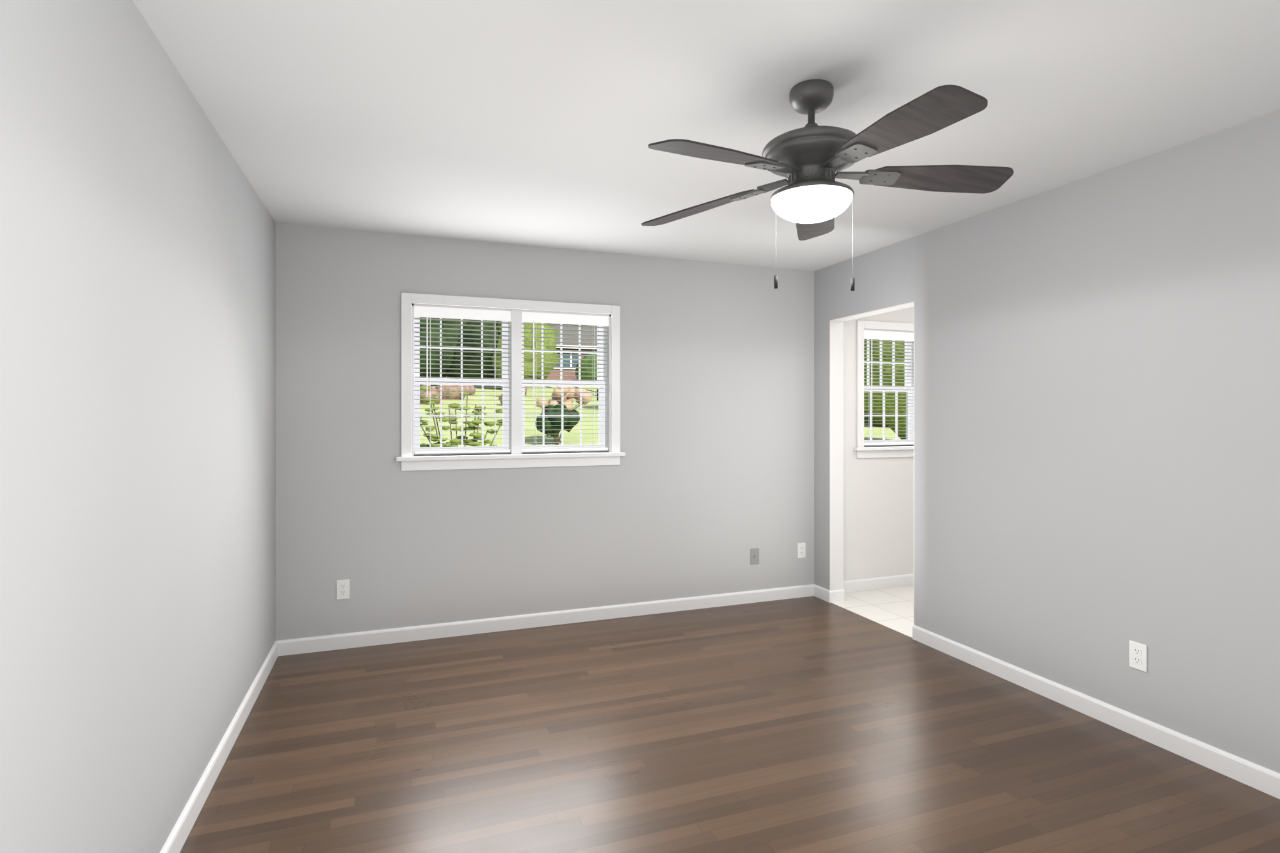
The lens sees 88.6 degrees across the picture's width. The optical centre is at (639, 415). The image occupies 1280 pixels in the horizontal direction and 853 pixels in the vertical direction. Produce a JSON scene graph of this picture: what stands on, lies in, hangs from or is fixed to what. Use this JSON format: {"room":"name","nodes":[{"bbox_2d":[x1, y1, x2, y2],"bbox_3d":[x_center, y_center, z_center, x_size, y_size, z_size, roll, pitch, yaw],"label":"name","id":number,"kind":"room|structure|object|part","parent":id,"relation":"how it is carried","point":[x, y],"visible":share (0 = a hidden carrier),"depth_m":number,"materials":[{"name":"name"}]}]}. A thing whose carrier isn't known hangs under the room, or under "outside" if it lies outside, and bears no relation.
{"room":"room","nodes":[
{"label":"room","id":0,"kind":"room"},
{"bbox_2d":[0,0,275,852],"bbox_3d":[-1.266,0.142,1.198,0.200,2.525,5.523,0,0,-20],"label":"wall","id":1,"kind":"structure","parent":0,"point":[137,255],"depth_m":1.66,"materials":[{"name":"paint"}]},
{"bbox_2d":[275,223,814,640],"bbox_3d":[-0.485,0.142,4.535,3.972,2.525,0.200,0,0,-20],"label":"wall","id":2,"kind":"structure","parent":0,"point":[717,361],"depth_m":4.36,"materials":[{"name":"paint"}]},
{"bbox_2d":[336,579,349,599],"bbox_3d":[-1.787,1.050,3.944,0.072,0.117,0.009,0,0,-20],"label":"outlet","id":3,"kind":"object","parent":2,"relation":"attached to","point":[342,585],"visible":1,"depth_m":3.94,"materials":[{"name":"white plastic"}]},
{"bbox_2d":[396,292,625,471],"bbox_3d":[-0.843,-0.205,4.395,1.485,1.102,0.275,0,0,-20],"label":"window","id":4,"kind":"structure","parent":2,"relation":"in","point":[409,462],"depth_m":4.30,"materials":[{"name":"white wood"}]},
{"bbox_2d":[414,316,604,451],"bbox_3d":[-0.859,-0.218,4.438,1.277,0.928,0.067,0,0,-20],"label":"sash","id":5,"kind":"object","parent":4,"relation":"attached to","point":[601,416],"depth_m":4.42,"materials":[{"name":"white wood"}]},
{"bbox_2d":[414,305,609,454],"bbox_3d":[-0.824,-0.218,4.342,1.275,0.928,0.077,0,0,-20],"label":"blinds","id":6,"kind":"object","parent":4,"relation":"attached to","point":[419,311],"depth_m":4.31,"materials":[{"name":"white plastic"}]},
{"bbox_2d":[160,573,1279,852],"bbox_3d":[1.796,1.361,2.431,6.400,0.088,5.323,0,0,-20],"label":"baseboard","id":7,"kind":"structure","parent":2,"relation":"attached to","point":[1265,780],"depth_m":3.67,"materials":[{"name":"white wood"}]},
{"bbox_2d":[750,547,759,564],"bbox_3d":[0.864,1.060,4.915,0.072,0.117,0.018,0,0,-20],"label":"outlet","id":8,"kind":"object","parent":2,"relation":"attached to","point":[754,552],"visible":1,"depth_m":4.92,"materials":[{"name":"grey plastic"}]},
{"bbox_2d":[797,542,805,558],"bbox_3d":[1.248,1.046,5.061,0.072,0.117,0.009,0,0,-20],"label":"outlet","id":9,"kind":"object","parent":2,"relation":"attached to","point":[801,546],"visible":1,"depth_m":5.06,"materials":[{"name":"white plastic"}]},
{"bbox_2d":[132,0,1279,271],"bbox_3d":[1.796,-1.180,2.431,6.800,0.120,5.723,0,0,-20],"label":"ceiling","id":10,"kind":"structure","parent":0,"point":[534,123],"depth_m":2.33,"materials":[{"name":"paint"}]},
{"bbox_2d":[641,79,1013,291],"bbox_3d":[0.606,-0.773,2.209,1.316,0.693,1.260,0,0,-20],"label":"fan","id":11,"kind":"object","parent":10,"relation":"hanging from","point":[811,157],"visible":1,"depth_m":2.16,"materials":[{"name":"black metal"}]},
{"bbox_3d":[0.590,-0.932,2.255,0.334,0.376,0.334,0,0,-20],"label":"motor","id":12,"kind":"part","parent":11,"relation":"part of","materials":[{"name":"grey metal"}]},
{"bbox_3d":[0.590,-0.707,2.255,0.274,0.078,0.274,0,0,-20],"label":"globe","id":13,"kind":"part","parent":11,"relation":"part of"},
{"bbox_2d":[179,595,1279,852],"bbox_3d":[0.441,1.455,1.933,3.912,0.100,5.723,0,0,-20],"label":"floor","id":14,"kind":"structure","parent":0,"point":[808,724],"depth_m":2.69,"materials":[{"name":"brown wood"}]},
{"bbox_2d":[832,584,913,638],"bbox_3d":[3.632,1.455,3.107,2.888,0.100,5.723,0,0,-20],"label":"floor","id":15,"kind":"structure","parent":0,"point":[893,608],"depth_m":4.83,"materials":[{"name":"white tile"}]},
{"bbox_2d":[843,306,913,581],"bbox_3d":[2.706,0.143,5.709,2.828,2.525,0.200,0,0,-20],"label":"wall","id":16,"kind":"object","parent":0,"point":[879,492],"depth_m":5.30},
{"bbox_2d":[853,320,913,458],"bbox_3d":[2.366,-0.205,5.575,1.482,1.102,0.275,0,0,-20],"label":"room window","id":17,"kind":"structure","parent":16,"relation":"in","point":[865,329],"depth_m":5.38,"materials":[{"name":"white"}]},
{"bbox_2d":[814,110,1279,773],"bbox_3d":[2.333,0.142,2.629,0.120,2.525,5.323,0,0,-20],"label":"wall","id":18,"kind":"structure","parent":0,"point":[1097,356],"depth_m":2.97,"materials":[{"name":"paint"}]},
{"bbox_2d":[829,301,914,624],"bbox_3d":[1.630,0.346,4.539,0.122,2.118,0.861,0,0,-20],"label":"lining","id":19,"kind":"object","parent":18,"relation":"attached to","point":[836,325],"visible":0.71,"depth_m":4.93,"materials":[{"name":"white paint"}]},
{"bbox_2d":[1128,640,1146,671],"bbox_3d":[2.177,1.054,2.866,0.009,0.117,0.072,0,0,-20],"label":"outlet","id":20,"kind":"object","parent":18,"relation":"attached to","point":[1137,651],"visible":1,"depth_m":2.86,"materials":[{"name":"white plastic"}]},
{"label":"outside","id":21,"kind":"structure","parent":0,"visible":0},
{"bbox_2d":[419,384,901,447],"bbox_3d":[-9.781,-4.456,68.071,150.000,12.548,125.477,0,0,-20],"label":"lawn","id":22,"kind":"structure","parent":21,"point":[446,434],"depth_m":20.89,"materials":[{"name":"green plant"}]},
{"bbox_2d":[419,386,502,447],"bbox_3d":[-3.389,0.321,11.399,2.122,1.613,0.709,0,0,-7],"label":"bush","id":23,"kind":"object","parent":22,"relation":"on","point":[435,438],"visible":0.34,"depth_m":11.46,"materials":[{"name":"green plant"}]},
{"bbox_2d":[419,376,526,405],"bbox_3d":[-7.746,-0.961,28.324,6.253,1.414,6.501,0,0,-19],"label":"blossom","id":24,"kind":"object","parent":22,"relation":"on","point":[436,388],"visible":0.24,"depth_m":27.85,"materials":[{"name":"pink plant"}]},
{"bbox_2d":[419,317,597,386],"bbox_3d":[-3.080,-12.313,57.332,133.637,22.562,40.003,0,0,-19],"label":"tree","id":25,"kind":"object","parent":22,"relation":"on","point":[432,321],"visible":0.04,"depth_m":36.30,"materials":[{"name":"green plant"}]},
{"bbox_2d":[419,348,598,400],"bbox_3d":[-9.494,-3.087,29.383,15.393,5.054,0.137,0,0,-8],"label":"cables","id":26,"kind":"object","parent":22,"relation":"on","point":[597,395],"visible":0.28,"depth_m":29.66,"materials":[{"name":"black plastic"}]},
{"bbox_2d":[535,386,592,444],"bbox_3d":[-1.820,-0.028,15.887,1.509,1.551,0.989,0,0,-19],"label":"tree","id":27,"kind":"object","parent":22,"relation":"on","point":[566,425],"visible":0.71,"depth_m":15.60,"materials":[{"name":"green plant"}]},
{"bbox_2d":[546,325,597,380],"bbox_3d":[-0.198,-4.530,53.459,18.400,5.000,10.020,0,0,-19],"label":"house","id":28,"kind":"structure","parent":22,"relation":"on","point":[566,328],"depth_m":47.08,"materials":[{"name":"brick"}]},
{"bbox_2d":[575,353,597,381],"bbox_3d":[-0.499,-3.027,46.080,8.272,2.579,2.735,0,0,-19],"label":"round bush","id":29,"kind":"object","parent":22,"relation":"on","point":[594,358],"visible":0.11,"depth_m":44.05,"materials":[{"name":"green plant"}]},
{"bbox_2d":[864,339,905,439],"bbox_3d":[12.686,-3.990,29.559,28.853,9.920,16.997,0,0,-44],"label":"tree","id":30,"kind":"object","parent":22,"relation":"on","point":[875,420],"visible":0.04,"depth_m":16.17,"materials":[{"name":"green plant"}]}
]}

